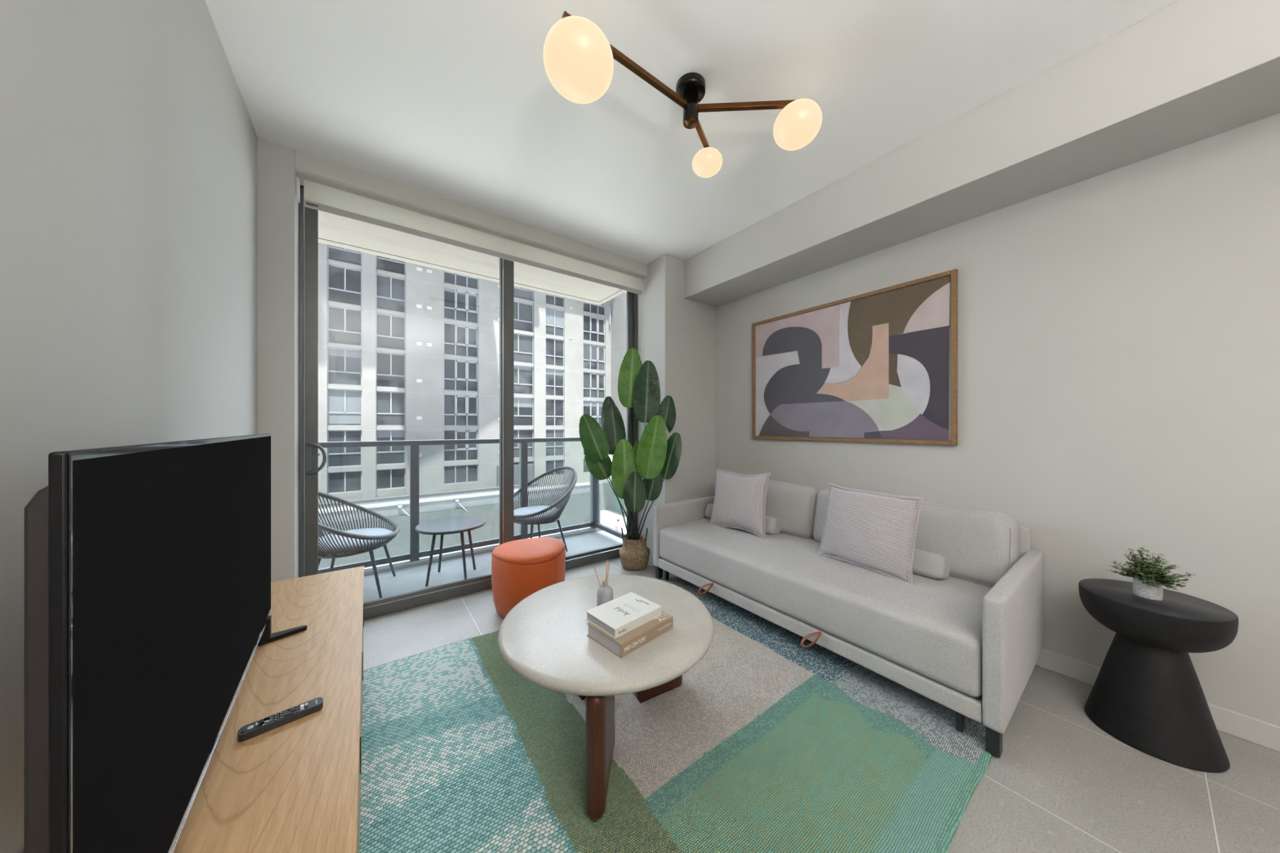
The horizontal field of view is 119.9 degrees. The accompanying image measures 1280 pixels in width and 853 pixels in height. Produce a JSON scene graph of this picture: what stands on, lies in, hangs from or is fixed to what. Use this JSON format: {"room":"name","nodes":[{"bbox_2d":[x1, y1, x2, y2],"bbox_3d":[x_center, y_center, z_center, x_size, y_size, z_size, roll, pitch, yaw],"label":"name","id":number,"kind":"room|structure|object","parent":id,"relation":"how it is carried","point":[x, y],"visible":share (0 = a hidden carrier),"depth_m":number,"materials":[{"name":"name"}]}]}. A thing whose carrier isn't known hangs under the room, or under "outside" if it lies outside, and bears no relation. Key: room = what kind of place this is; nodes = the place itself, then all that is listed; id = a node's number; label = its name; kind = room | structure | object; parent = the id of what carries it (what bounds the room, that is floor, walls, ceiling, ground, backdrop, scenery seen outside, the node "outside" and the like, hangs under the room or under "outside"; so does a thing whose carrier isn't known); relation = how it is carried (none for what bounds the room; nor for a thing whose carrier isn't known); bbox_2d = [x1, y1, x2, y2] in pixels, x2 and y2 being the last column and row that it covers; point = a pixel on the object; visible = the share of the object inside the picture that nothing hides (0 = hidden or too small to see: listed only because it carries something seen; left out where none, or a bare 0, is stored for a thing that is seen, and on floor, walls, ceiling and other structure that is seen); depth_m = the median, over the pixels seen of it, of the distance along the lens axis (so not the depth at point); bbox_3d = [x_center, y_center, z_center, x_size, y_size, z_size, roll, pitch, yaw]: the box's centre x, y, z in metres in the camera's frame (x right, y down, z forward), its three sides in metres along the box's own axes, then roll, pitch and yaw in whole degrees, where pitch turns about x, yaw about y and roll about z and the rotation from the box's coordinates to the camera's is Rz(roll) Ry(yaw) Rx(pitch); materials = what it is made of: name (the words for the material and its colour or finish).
{"room":"living room","nodes":[
{"label":"living room","id":0,"kind":"room"},
{"bbox_2d":[0,0,257,852],"bbox_3d":[-0.363,-0.155,-0.415,0.120,2.790,6.360,0,0,-36],"label":"wall","id":1,"kind":"structure","parent":0,"point":[128,137],"depth_m":0.85,"materials":[{"name":"paint"}]},
{"bbox_2d":[257,137,298,582],"bbox_3d":[-2.063,-0.155,2.126,0.147,2.790,0.250,0,0,-36],"label":"wall","id":2,"kind":"structure","parent":0,"point":[277,204],"depth_m":2.03,"materials":[{"name":"paint"}]},
{"bbox_2d":[318,210,626,305],"bbox_3d":[-1.722,-1.639,3.134,3.735,0.243,0.970,0,0,-36],"label":"ceiling","id":3,"kind":"structure","parent":0,"point":[335,230],"depth_m":3.31,"materials":[{"name":"paint"}]},
{"bbox_2d":[363,529,622,620],"bbox_3d":[-1.705,1.350,3.081,3.700,0.180,1.075,0,0,-36],"label":"floor","id":4,"kind":"structure","parent":0,"point":[406,580],"depth_m":3.23,"materials":[{"name":"concrete"}]},
{"bbox_2d":[318,491,399,598],"bbox_3d":[-2.264,0.849,2.805,0.751,0.827,0.728,0,0,-22],"label":"balcony chair","id":5,"kind":"object","parent":4,"relation":"on","point":[366,540],"visible":0.75,"depth_m":2.75,"materials":[{"name":"grey wicker"}]},
{"bbox_2d":[318,528,393,555],"bbox_3d":[-2.194,0.865,2.834,0.530,0.090,0.500,0,0,-22],"label":"seat cushion","id":6,"kind":"object","parent":5,"relation":"on","point":[384,536],"depth_m":2.71,"materials":[{"name":"white fabric"}]},
{"bbox_2d":[415,515,486,586],"bbox_3d":[-1.569,1.035,3.091,0.528,0.454,0.528,0,0,-36],"label":"table","id":7,"kind":"object","parent":4,"relation":"on","point":[458,524],"visible":1,"depth_m":3.02,"materials":[{"name":"grey metal"}]},
{"bbox_2d":[364,527,600,575],"bbox_3d":[-1.985,1.244,3.462,3.700,0.032,0.130,0,0,-36],"label":"kerb","id":8,"kind":"object","parent":4,"relation":"on","point":[385,567],"visible":0.12,"depth_m":3.55,"materials":[{"name":"paint"}]},
{"bbox_2d":[318,437,626,573],"bbox_3d":[-1.744,0.694,3.102,3.662,1.133,0.945,0,0,-36],"label":"balcony railing","id":9,"kind":"object","parent":8,"relation":"on","point":[606,513],"visible":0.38,"depth_m":3.78,"materials":[{"name":"grey metal"}]},
{"bbox_2d":[513,466,577,551],"bbox_3d":[-1.000,0.849,3.748,0.728,0.827,0.751,0,0,38],"label":"balcony chair","id":10,"kind":"object","parent":4,"relation":"on","point":[531,515],"visible":0.77,"depth_m":3.72,"materials":[{"name":"grey wicker"}]},
{"bbox_2d":[513,505,557,523],"bbox_3d":[-1.045,0.865,3.689,0.500,0.090,0.530,0,0,38],"label":"seat cushion","id":11,"kind":"object","parent":10,"relation":"on","point":[524,514],"depth_m":3.51,"materials":[{"name":"white fabric"}]},
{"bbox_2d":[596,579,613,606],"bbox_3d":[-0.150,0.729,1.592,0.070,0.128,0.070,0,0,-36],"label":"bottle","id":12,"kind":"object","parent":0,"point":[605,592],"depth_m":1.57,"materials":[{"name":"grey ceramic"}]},
{"bbox_2d":[618,533,649,570],"bbox_3d":[-0.048,1.105,3.275,0.274,0.266,0.274,0,0,-36],"label":"basket","id":13,"kind":"object","parent":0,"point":[634,553],"depth_m":3.18,"materials":[{"name":"beige wicker"}]},
{"bbox_2d":[637,253,715,558],"bbox_3d":[0.338,-0.155,3.724,0.658,2.790,0.517,0,0,-36],"label":"wall pillar","id":14,"kind":"structure","parent":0,"point":[676,333],"depth_m":3.50,"materials":[{"name":"paint"}]},
{"bbox_2d":[204,0,1179,264],"bbox_3d":[1.009,-1.625,0.592,3.524,0.150,6.360,0,0,-36],"label":"ceiling","id":15,"kind":"structure","parent":0,"point":[456,100],"depth_m":1.68,"materials":[{"name":"white paint"}]},
{"bbox_2d":[294,148,647,294],"bbox_3d":[-0.972,-0.322,2.857,2.476,2.456,0.155,0,0,-36],"label":"roller shade","id":16,"kind":"object","parent":15,"relation":"hanging from","point":[331,187],"visible":0.91,"depth_m":2.55,"materials":[{"name":"grey fabric"}]},
{"bbox_2d":[542,10,822,177],"bbox_3d":[0.201,-1.385,1.539,1.163,0.330,0.602,0,0,-36],"label":"ceiling lamp","id":17,"kind":"object","parent":15,"relation":"attached to","point":[578,55],"visible":1,"depth_m":1.50,"materials":[{"name":"white glass"}]},
{"bbox_2d":[363,556,1279,852],"bbox_3d":[1.040,1.300,0.550,3.524,0.120,6.255,0,0,-36],"label":"floor","id":18,"kind":"structure","parent":0,"point":[1060,782],"depth_m":1.29,"materials":[{"name":"tile"}]},
{"bbox_2d":[23,565,364,852],"bbox_3d":[-1.020,0.980,0.979,0.454,0.520,1.986,0,0,-36],"label":"media console","id":19,"kind":"object","parent":18,"relation":"on","point":[294,787],"visible":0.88,"depth_m":0.84,"materials":[{"name":"brown wood"}]},
{"bbox_2d":[24,433,306,852],"bbox_3d":[-0.927,0.372,0.838,0.154,0.695,1.210,0,0,-36],"label":"television","id":20,"kind":"object","parent":19,"relation":"on","point":[148,611],"visible":1,"depth_m":0.47,"materials":[{"name":"black plastic"}]},
{"bbox_2d":[237,697,323,742],"bbox_3d":[-0.871,0.711,0.902,0.150,0.018,0.035,0,0,-44],"label":"remote control","id":21,"kind":"object","parent":19,"relation":"on","point":[248,731],"visible":1,"depth_m":0.89,"materials":[{"name":"grey plastic"}]},
{"bbox_2d":[491,537,565,617],"bbox_3d":[-0.724,1.016,2.493,0.485,0.442,0.480,0,0,-36],"label":"ottoman","id":22,"kind":"object","parent":18,"relation":"on","point":[521,568],"visible":0.8,"depth_m":2.33,"materials":[{"name":"orange fabric"}]},
{"bbox_2d":[578,347,681,570],"bbox_3d":[-0.084,0.265,3.270,0.903,1.946,0.288,0,0,3],"label":"potted plant","id":23,"kind":"object","parent":18,"relation":"on","point":[654,458],"visible":1,"depth_m":3.25,"materials":[{"name":"green plant"}]},
{"bbox_2d":[359,575,993,852],"bbox_3d":[0.188,1.226,1.795,2.532,0.026,2.000,0,0,-36],"label":"area rug","id":24,"kind":"object","parent":18,"relation":"on","point":[770,743],"visible":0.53,"depth_m":1.37,"materials":[{"name":"green carpet"}]},
{"bbox_2d":[497,574,714,820],"bbox_3d":[-0.133,1.011,1.565,0.875,0.436,0.875,0,0,-36],"label":"coffee table","id":25,"kind":"object","parent":24,"relation":"on","point":[544,639],"visible":0.95,"depth_m":1.32,"materials":[{"name":"beige stone"}]},
{"bbox_2d":[592,560,613,606],"bbox_3d":[-0.153,0.685,1.590,0.079,0.216,0.070,0,0,-36],"label":"reed diffuser","id":26,"kind":"object","parent":25,"relation":"on","point":[605,592],"visible":0.74,"depth_m":1.57,"materials":[{"name":"grey ceramic"}]},
{"bbox_2d":[586,611,672,658],"bbox_3d":[-0.036,0.770,1.429,0.273,0.048,0.196,0,0,-45],"label":"book","id":27,"kind":"object","parent":25,"relation":"on","point":[628,642],"visible":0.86,"depth_m":1.35,"materials":[{"name":"beige paper"}]},
{"bbox_2d":[586,591,661,639],"bbox_3d":[-0.062,0.729,1.446,0.242,0.034,0.178,0,0,-44],"label":"book","id":28,"kind":"object","parent":27,"relation":"on","point":[619,616],"visible":1,"depth_m":1.41,"materials":[{"name":"white paper"}]},
{"bbox_2d":[653,480,1044,758],"bbox_3d":[1.057,0.830,2.429,0.996,0.795,2.071,0,0,-36],"label":"sofa","id":29,"kind":"object","parent":24,"relation":"on","point":[966,636],"visible":0.7,"depth_m":1.86,"materials":[{"name":"fabric"}]},
{"bbox_2d":[710,468,770,537],"bbox_3d":[0.764,0.576,2.871,0.191,0.475,0.525,0,0,-36],"label":"throw pillow","id":30,"kind":"object","parent":29,"relation":"on","point":[740,500],"visible":1,"depth_m":2.78,"materials":[{"name":"grey fabric"}]},
{"bbox_2d":[764,480,819,538],"bbox_3d":[1.019,0.635,3.013,0.253,0.404,0.868,0,0,-36],"label":"cushion","id":31,"kind":"object","parent":29,"relation":"on","point":[794,505],"depth_m":2.72,"materials":[{"name":"fabric"}]},
{"bbox_2d":[817,482,923,583],"bbox_3d":[1.287,0.584,2.113,0.198,0.458,0.514,0,0,-32],"label":"throw pillow","id":32,"kind":"object","parent":29,"relation":"on","point":[874,531],"visible":1,"depth_m":2.02,"materials":[{"name":"grey fabric"}]},
{"bbox_2d":[813,488,1019,587],"bbox_3d":[1.579,0.635,2.251,0.253,0.404,1.018,0,0,-36],"label":"cushion","id":33,"kind":"object","parent":29,"relation":"on","point":[980,546],"depth_m":1.93,"materials":[{"name":"fabric"}]},
{"bbox_2d":[1078,578,1238,773],"bbox_3d":[2.057,0.964,1.491,0.385,0.552,0.385,0,0,-36],"label":"side table","id":34,"kind":"object","parent":18,"relation":"on","point":[1147,693],"visible":0.96,"depth_m":1.41,"materials":[{"name":"black wood"}]},
{"bbox_2d":[1108,547,1196,600],"bbox_3d":[2.057,0.591,1.495,0.189,0.193,0.211,0,0,-36],"label":"potted plant","id":35,"kind":"object","parent":34,"relation":"on","point":[1149,580],"visible":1,"depth_m":1.47,"materials":[{"name":"green plant"}]},
{"bbox_2d":[715,112,1279,726],"bbox_3d":[2.381,-0.155,1.600,0.120,2.790,6.360,0,0,-36],"label":"wall","id":36,"kind":"structure","parent":0,"point":[1118,330],"depth_m":1.73,"materials":[{"name":"paint"}]},
{"bbox_2d":[751,268,957,444],"bbox_3d":[1.440,-0.407,2.753,0.030,1.035,1.433,0,0,-36],"label":"framed print","id":37,"kind":"object","parent":36,"relation":"attached to","point":[880,366],"visible":1,"depth_m":2.58,"materials":[{"name":"multicoloured paper"}]},
{"bbox_2d":[684,0,1279,306],"bbox_3d":[2.283,-1.373,1.269,0.430,0.353,5.743,0,0,-36],"label":"ceiling beam","id":38,"kind":"structure","parent":36,"relation":"attached to","point":[1188,72],"depth_m":1.67,"materials":[{"name":"paint"}]},
{"bbox_2d":[1035,648,1279,752],"bbox_3d":[2.450,1.192,1.392,0.014,0.095,5.743,0,0,-36],"label":"baseboard","id":39,"kind":"structure","parent":36,"relation":"attached to","point":[1260,732],"depth_m":1.50,"materials":[{"name":"grey paint"}]},
{"bbox_2d":[1078,579,1238,653],"bbox_3d":[2.057,0.770,1.491,0.374,0.164,0.374,0,0,-36],"label":"table top","id":40,"kind":"object","parent":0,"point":[1179,623],"depth_m":1.40,"materials":[{"name":"black wood"}]},
{"label":"outside","id":41,"kind":"structure","parent":0,"visible":0},
{"bbox_3d":[-24.763,8.990,59.049,150.000,0.300,115.500,0,0,-36],"label":"street","id":42,"kind":"object","parent":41,"visible":0},
{"bbox_2d":[318,482,590,568],"bbox_3d":[-17.837,6.490,22.570,29.972,4.700,9.900,0,0,-36],"label":"podium","id":43,"kind":"object","parent":42,"relation":"on","point":[484,503],"visible":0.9,"depth_m":22.07,"materials":[{"name":"white paint"}]},
{"bbox_2d":[397,505,409,516],"bbox_3d":[-12.837,4.675,20.226,0.671,0.788,0.200,0,0,-36],"label":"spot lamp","id":44,"kind":"object","parent":43,"relation":"attached to","point":[402,510],"depth_m":20.25,"materials":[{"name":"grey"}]},
{"bbox_2d":[455,499,466,511],"bbox_3d":[-10.561,4.689,21.897,0.671,0.788,0.200,0,0,-36],"label":"spot lamp","id":45,"kind":"object","parent":43,"relation":"attached to","point":[460,504],"depth_m":21.94,"materials":[{"name":"grey metal"}]},
{"bbox_2d":[318,242,626,502],"bbox_3d":[-14.115,-3.560,27.662,38.000,24.800,7.300,0,0,-36],"label":"apartment building","id":46,"kind":"structure","parent":42,"relation":"on","point":[407,351],"depth_m":29.98,"materials":[{"name":"white paint"}]},
{"bbox_2d":[328,348,360,358],"bbox_3d":[-21.205,-5.264,26.608,1.781,0.500,0.004,0,0,-36],"label":"blind","id":47,"kind":"object","parent":46,"relation":"hanging from","point":[333,353],"depth_m":26.58,"materials":[{"name":"white fabric"}]},
{"bbox_2d":[328,390,360,423],"bbox_3d":[-21.205,-1.389,26.608,1.781,2.400,0.004,0,0,-36],"label":"blind","id":48,"kind":"object","parent":46,"relation":"hanging from","point":[344,406],"depth_m":26.58,"materials":[{"name":"white fabric"}]},
{"bbox_2d":[377,431,404,437],"bbox_3d":[-19.026,0.586,28.271,1.723,0.500,0.004,0,0,-36],"label":"blind","id":49,"kind":"object","parent":46,"relation":"hanging from","point":[380,433],"depth_m":28.23,"materials":[{"name":"grey fabric"}]},
{"bbox_2d":[444,287,475,296],"bbox_3d":[-14.985,-11.239,31.016,2.510,0.250,0.004,0,0,-36],"label":"blind","id":50,"kind":"object","parent":46,"relation":"hanging from","point":[455,291],"depth_m":30.93,"materials":[{"name":"white fabric"}]},
{"bbox_2d":[513,365,532,370],"bbox_3d":[-11.181,-5.389,33.971,2.640,0.250,0.004,0,0,-36],"label":"blind","id":51,"kind":"object","parent":46,"relation":"hanging from","point":[515,367],"depth_m":34.18,"materials":[{"name":"white fabric"}]},
{"bbox_2d":[513,398,532,407],"bbox_3d":[-11.181,-2.189,33.971,2.640,0.800,0.004,0,0,-36],"label":"blind","id":52,"kind":"object","parent":46,"relation":"hanging from","point":[517,402],"depth_m":34.22,"materials":[{"name":"white fabric"}]},
{"bbox_2d":[546,307,563,326],"bbox_3d":[-8.305,-10.564,35.960,1.770,1.600,0.004,0,0,-36],"label":"blind","id":53,"kind":"object","parent":46,"relation":"hanging from","point":[554,316],"depth_m":35.92,"materials":[{"name":"white fabric"}]},
{"bbox_2d":[546,368,563,375],"bbox_3d":[-8.305,-5.264,35.960,1.770,0.500,0.004,0,0,-36],"label":"blind","id":54,"kind":"object","parent":46,"relation":"hanging from","point":[548,371],"depth_m":35.92,"materials":[{"name":"white fabric"}]},
{"bbox_2d":[583,343,603,349],"bbox_3d":[-4.790,-8.314,38.505,2.470,0.250,0.004,0,0,-36],"label":"blind","id":55,"kind":"object","parent":46,"relation":"hanging from","point":[593,346],"depth_m":38.44,"materials":[{"name":"white fabric"}]},
{"bbox_2d":[583,400,603,406],"bbox_3d":[-4.790,-2.339,38.505,2.470,0.500,0.004,0,0,-36],"label":"blind","id":56,"kind":"object","parent":46,"relation":"hanging from","point":[586,403],"depth_m":38.44,"materials":[{"name":"white fabric"}]},
{"bbox_3d":[-0.885,-0.250,3.147,3.500,3.020,0.120,0,0,-36],"label":"wall","id":57,"kind":"structure","parent":0,"visible":0},
{"bbox_2d":[298,185,637,619],"bbox_3d":[-1.043,-0.120,2.954,2.479,2.720,0.124,0,0,-36],"label":"door","id":58,"kind":"structure","parent":57,"relation":"in","point":[308,446],"depth_m":2.44,"materials":[{"name":"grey metal"}]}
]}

